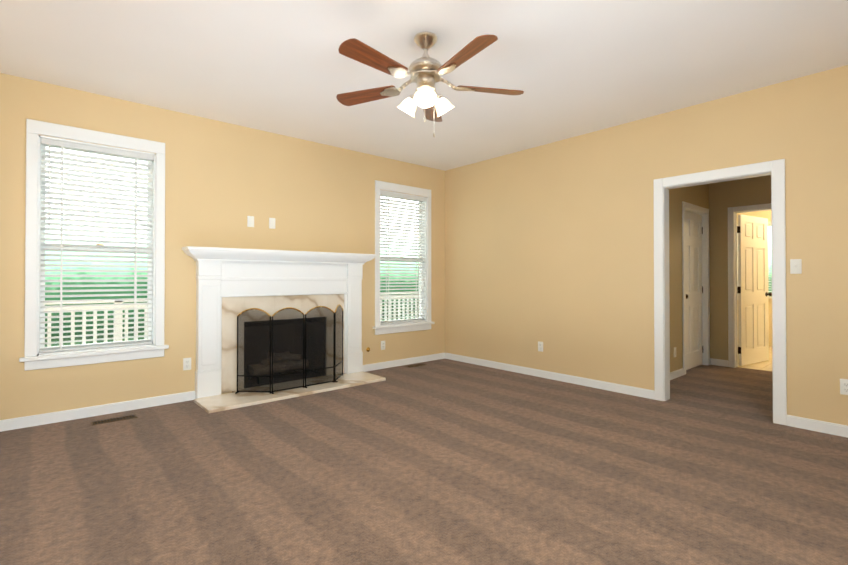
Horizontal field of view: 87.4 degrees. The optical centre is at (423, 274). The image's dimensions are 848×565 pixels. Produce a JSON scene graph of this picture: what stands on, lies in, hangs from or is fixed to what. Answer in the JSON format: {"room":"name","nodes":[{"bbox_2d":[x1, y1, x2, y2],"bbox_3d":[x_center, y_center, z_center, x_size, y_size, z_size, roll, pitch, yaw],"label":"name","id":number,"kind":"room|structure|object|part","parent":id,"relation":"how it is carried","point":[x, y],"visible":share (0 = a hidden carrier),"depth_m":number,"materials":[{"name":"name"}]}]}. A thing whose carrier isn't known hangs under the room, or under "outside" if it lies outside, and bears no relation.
{"room":"living room","nodes":[
{"label":"living room","id":0,"kind":"room"},
{"bbox_2d":[0,73,444,419],"bbox_3d":[-2.696,-0.170,3.961,8.085,2.740,0.150,0,-1,-41],"label":"wall","id":1,"kind":"structure","parent":0,"point":[223,180],"depth_m":4.28,"materials":[{"name":"paint"}]},
{"bbox_2d":[19,119,168,370],"bbox_3d":[-2.801,-0.233,3.834,1.020,1.975,0.206,0,-1,-41],"label":"window","id":2,"kind":"structure","parent":1,"relation":"in","point":[33,358],"depth_m":3.70,"materials":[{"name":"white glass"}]},
{"bbox_3d":[-2.818,-0.230,3.855,0.822,1.762,0.152,0,-1,-41],"label":"frame","id":3,"kind":"part","parent":2,"relation":"part of","materials":[{"name":"white wood"}]},
{"bbox_2d":[40,138,153,352],"bbox_3d":[-2.783,-0.232,3.814,0.784,1.723,0.064,0,-1,-41],"label":"window blind","id":4,"kind":"object","parent":2,"relation":"attached to","point":[82,147],"visible":1,"depth_m":3.79,"materials":[{"name":"white plastic"}]},
{"bbox_2d":[0,391,194,431],"bbox_3d":[-3.888,1.148,2.801,4.478,0.085,0.014,0,-1,-41],"label":"baseboard","id":5,"kind":"structure","parent":1,"relation":"attached to","point":[110,408],"depth_m":3.74,"materials":[{"name":"white wood"}]},
{"bbox_2d":[183,358,190,369],"bbox_3d":[-2.257,0.853,4.229,0.070,0.115,0.008,0,-1,-41],"label":"electrical outlet","id":6,"kind":"object","parent":1,"relation":"attached to","point":[186,363],"visible":1,"depth_m":4.23,"materials":[{"name":"grey plastic"}]},
{"bbox_2d":[247,216,253,226],"bbox_3d":[-1.810,-0.554,4.633,0.070,0.115,0.007,0,-1,-41],"label":"electrical outlet","id":7,"kind":"object","parent":1,"relation":"attached to","point":[250,221],"visible":1,"depth_m":4.63,"materials":[{"name":"white plastic"}]},
{"bbox_2d":[269,218,274,228],"bbox_3d":[-1.636,-0.553,4.784,0.070,0.115,0.007,0,-1,-41],"label":"electrical outlet","id":8,"kind":"object","parent":1,"relation":"attached to","point":[271,223],"visible":1,"depth_m":4.78,"materials":[{"name":"white plastic"}]},
{"bbox_2d":[381,341,384,349],"bbox_3d":[-0.528,0.915,5.738,0.070,0.115,0.008,0,-1,-41],"label":"electrical outlet","id":9,"kind":"object","parent":1,"relation":"attached to","point":[382,345],"visible":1,"depth_m":5.73,"materials":[{"name":"grey plastic"}]},
{"bbox_2d":[363,353,443,371],"bbox_3d":[-0.253,1.175,5.970,1.478,0.085,0.017,0,-1,-41],"label":"baseboard","id":10,"kind":"structure","parent":1,"relation":"attached to","point":[394,363],"depth_m":5.93,"materials":[{"name":"white wood"}]},
{"bbox_2d":[373,180,434,334],"bbox_3d":[-0.299,-0.215,6.017,1.020,1.975,0.206,0,-1,-41],"label":"window","id":11,"kind":"structure","parent":1,"relation":"in","point":[404,326],"depth_m":6.05,"materials":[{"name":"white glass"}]},
{"bbox_2d":[380,191,425,324],"bbox_3d":[-0.282,-0.214,5.997,0.784,1.723,0.064,0,-1,-41],"label":"window blind","id":12,"kind":"object","parent":11,"relation":"attached to","point":[416,199],"visible":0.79,"depth_m":5.99,"materials":[{"name":"white plastic"}]},
{"bbox_3d":[-0.317,-0.212,6.037,0.822,1.762,0.152,0,-1,-41],"label":"frame","id":13,"kind":"part","parent":11,"relation":"part of","materials":[{"name":"white wood"}]},
{"bbox_2d":[0,359,847,564],"bbox_3d":[1.318,1.225,3.285,7.560,0.060,6.150,0,-1,-41],"label":"floor carpet","id":14,"kind":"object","parent":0,"point":[444,462],"visible":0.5,"depth_m":2.57,"materials":[{"name":"brown carpet"}]},
{"bbox_2d":[91,414,136,424],"bbox_3d":[-2.551,1.194,3.658,0.310,0.008,0.110,0,-1,-41],"label":"floor air vent","id":15,"kind":"object","parent":14,"relation":"on","point":[113,419],"visible":0.98,"depth_m":3.65,"materials":[{"name":"brown metal"}]},
{"bbox_2d":[182,246,385,413],"bbox_3d":[-1.494,0.478,4.871,2.092,1.460,1.090,0,-1,-41],"label":"fireplace","id":16,"kind":"object","parent":14,"relation":"on","point":[232,284],"visible":0.75,"depth_m":4.57,"materials":[{"name":"white wood"}]},
{"bbox_2d":[235,304,342,393],"bbox_3d":[-1.321,0.754,4.686,1.225,0.842,0.310,0,-1,-41],"label":"fire screen","id":17,"kind":"object","parent":16,"relation":"on","point":[323,335],"visible":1,"depth_m":4.49,"materials":[{"name":"black metal"}]},
{"bbox_2d":[404,363,426,367],"bbox_3d":[-0.112,1.213,5.919,0.310,0.008,0.110,0,-1,-41],"label":"floor air vent","id":18,"kind":"object","parent":14,"relation":"on","point":[415,365],"visible":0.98,"depth_m":5.90,"materials":[{"name":"brown metal"}]},
{"bbox_2d":[0,0,847,170],"bbox_3d":[1.250,-1.595,3.341,13.200,0.100,6.290,0,-1,-41],"label":"ceiling","id":19,"kind":"structure","parent":0,"point":[572,68],"depth_m":3.17,"materials":[{"name":"paint"}]},
{"bbox_2d":[336,32,523,136],"bbox_3d":[0.001,-1.223,2.862,1.282,0.650,1.294,0,-1,-41],"label":"ceiling fan","id":20,"kind":"object","parent":19,"relation":"hanging from","point":[426,72],"visible":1,"depth_m":2.83,"materials":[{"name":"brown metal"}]},
{"bbox_3d":[-0.396,-1.242,3.082,0.470,0.035,0.140,0,-1,24],"label":"blade","id":21,"kind":"part","parent":20,"relation":"part of","materials":[{"name":"brown wood"}]},
{"bbox_3d":[-0.286,-1.246,2.571,0.140,0.035,0.470,0,-1,42],"label":"blade","id":22,"kind":"part","parent":20,"relation":"part of","materials":[{"name":"brown wood"}]},
{"bbox_3d":[0.011,-1.368,2.903,0.224,0.359,0.224,0,-1,-41],"label":"motor","id":23,"kind":"part","parent":20,"relation":"part of","materials":[{"name":"silver metal"}]},
{"bbox_3d":[0.057,-1.240,3.344,0.140,0.035,0.470,0,0,6],"label":"blade","id":24,"kind":"part","parent":20,"relation":"part of","materials":[{"name":"brown wood"}]},
{"bbox_3d":[0.235,-1.247,2.517,0.140,0.035,0.470,0,-1,-30],"label":"blade","id":25,"kind":"part","parent":20,"relation":"part of","materials":[{"name":"brown wood"}]},
{"bbox_3d":[0.447,-1.243,2.995,0.470,0.035,0.140,0,0,-12],"label":"blade","id":26,"kind":"part","parent":20,"relation":"part of","materials":[{"name":"brown wood"}]},
{"bbox_2d":[445,65,847,425],"bbox_3d":[2.373,-0.167,4.210,0.120,2.740,6.140,0,-1,-41],"label":"wall","id":27,"kind":"structure","parent":0,"point":[550,246],"depth_m":4.52,"materials":[{"name":"paint"}]},
{"bbox_2d":[538,341,542,351],"bbox_3d":[1.377,0.851,5.244,0.008,0.115,0.070,0,-1,-41],"label":"electrical outlet","id":28,"kind":"object","parent":27,"relation":"attached to","point":[540,346],"visible":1,"depth_m":5.24,"materials":[{"name":"grey plastic"}]},
{"bbox_2d":[444,353,654,399],"bbox_3d":[1.261,1.170,5.368,0.014,0.085,2.916,0,-1,-41],"label":"baseboard","id":29,"kind":"structure","parent":27,"relation":"attached to","point":[635,391],"depth_m":5.04,"materials":[{"name":"white wood"}]},
{"bbox_2d":[654,159,786,424],"bbox_3d":[2.600,0.140,3.947,0.156,2.120,0.998,0,-1,-41],"label":"trim","id":30,"kind":"structure","parent":27,"relation":"attached to","point":[775,169],"depth_m":3.81,"materials":[{"name":"white wood"}]},
{"bbox_2d":[790,259,801,273],"bbox_3d":[2.916,-0.064,3.480,0.018,0.115,0.070,0,-1,-41],"label":"light switch","id":31,"kind":"object","parent":27,"relation":"attached to","point":[795,266],"visible":1,"depth_m":3.48,"materials":[{"name":"white plastic"}]},
{"bbox_2d":[787,415,847,437],"bbox_3d":[3.550,1.148,2.748,0.014,0.085,2.045,0,-1,-41],"label":"baseboard","id":32,"kind":"structure","parent":27,"relation":"attached to","point":[793,421],"depth_m":3.37,"materials":[{"name":"white wood"}]},
{"bbox_2d":[840,379,847,394],"bbox_3d":[3.107,0.829,3.262,0.008,0.115,0.070,0,-1,-41],"label":"electrical outlet","id":33,"kind":"object","parent":27,"relation":"attached to","point":[843,386],"visible":1,"depth_m":3.27,"materials":[{"name":"grey plastic"}]},
{"bbox_2d":[669,184,708,371],"bbox_3d":[3.027,-0.158,5.365,2.385,2.740,0.120,0,-1,-41],"label":"wall","id":34,"kind":"structure","parent":0,"point":[697,195],"depth_m":5.27,"materials":[{"name":"paint"}]},
{"bbox_2d":[670,368,683,379],"bbox_3d":[2.651,1.166,4.937,1.270,0.085,0.014,0,-1,-41],"label":"baseboard","id":35,"kind":"structure","parent":34,"relation":"attached to","point":[680,372],"depth_m":5.21,"materials":[{"name":"white wood"}]},
{"bbox_2d":[685,211,702,369],"bbox_3d":[3.442,0.203,5.734,0.804,2.000,0.167,0,-1,-41],"label":"hall door","id":36,"kind":"structure","parent":34,"relation":"in","point":[694,286],"depth_m":5.78,"materials":[{"name":"white wood"}]},
{"bbox_2d":[682,201,709,374],"bbox_3d":[3.449,0.165,5.719,0.940,2.100,0.139,0,-1,-41],"label":"door frame","id":37,"kind":"structure","parent":34,"relation":"attached to","point":[703,212],"depth_m":5.94,"materials":[{"name":"white wood"}]},
{"bbox_2d":[709,175,770,366],"bbox_3d":[4.377,-0.156,5.541,0.120,2.740,1.390,0,-1,-41],"label":"wall","id":38,"kind":"structure","parent":0,"point":[724,196],"depth_m":5.91,"materials":[{"name":"paint"}]},
{"bbox_2d":[728,203,770,367],"bbox_3d":[4.373,0.164,5.542,0.156,2.100,0.940,0,-1,-41],"label":"door frame","id":39,"kind":"structure","parent":38,"relation":"attached to","point":[732,299],"depth_m":5.82,"materials":[{"name":"white wood"}]},
{"bbox_2d":[737,214,771,365],"bbox_3d":[4.518,0.206,6.080,0.804,2.000,0.167,0,-1,-31],"label":"door","id":40,"kind":"structure","parent":38,"relation":"in","point":[753,316],"depth_m":6.04,"materials":[{"name":"white wood"}]},
{"bbox_2d":[737,210,771,345],"bbox_3d":[6.470,-0.143,7.096,0.120,2.740,3.140,0,-1,-41],"label":"wall","id":41,"kind":"structure","parent":0,"point":[765,214],"depth_m":7.62,"materials":[{"name":"paint"}]},
{"bbox_2d":[737,221,771,299],"bbox_3d":[5.938,-0.229,7.627,0.115,1.360,1.080,0,-1,-41],"label":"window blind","id":42,"kind":"object","parent":41,"relation":"attached to","point":[770,223],"visible":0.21,"depth_m":7.65,"materials":[{"name":"white plastic"}]},
{"bbox_2d":[738,346,771,370],"bbox_3d":[5.546,1.250,6.311,2.790,0.060,3.350,0,-1,-41],"label":"floor","id":43,"kind":"structure","parent":0,"point":[765,365],"depth_m":5.93,"materials":[{"name":"tile"}]},
{"label":"outside","id":44,"kind":"structure","parent":0,"visible":0},
{"bbox_2d":[45,314,417,346],"bbox_3d":[0.428,1.775,6.916,70.000,0.100,70.000,0,-1,-41],"label":"ground","id":45,"kind":"structure","parent":44,"point":[91,337],"depth_m":12.28,"materials":[{"name":"green plant"}]},
{"bbox_2d":[45,147,771,338],"bbox_3d":[3.626,-4.023,7.102,65.000,11.500,26.000,0,-1,-41],"label":"outdoor view","id":46,"kind":"object","parent":45,"relation":"on","point":[138,273],"depth_m":12.97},
{"bbox_3d":[-1.858,1.302,6.498,12.000,0.120,2.530,0,-1,-41],"label":"deck","id":47,"kind":"object","parent":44,"visible":0},
{"bbox_2d":[45,293,417,346],"bbox_3d":[-2.591,0.796,7.343,11.600,0.905,0.090,0,-1,-41],"label":"rail","id":48,"kind":"object","parent":47,"relation":"on","point":[94,317],"depth_m":5.93,"materials":[{"name":"white wood"}]}
]}

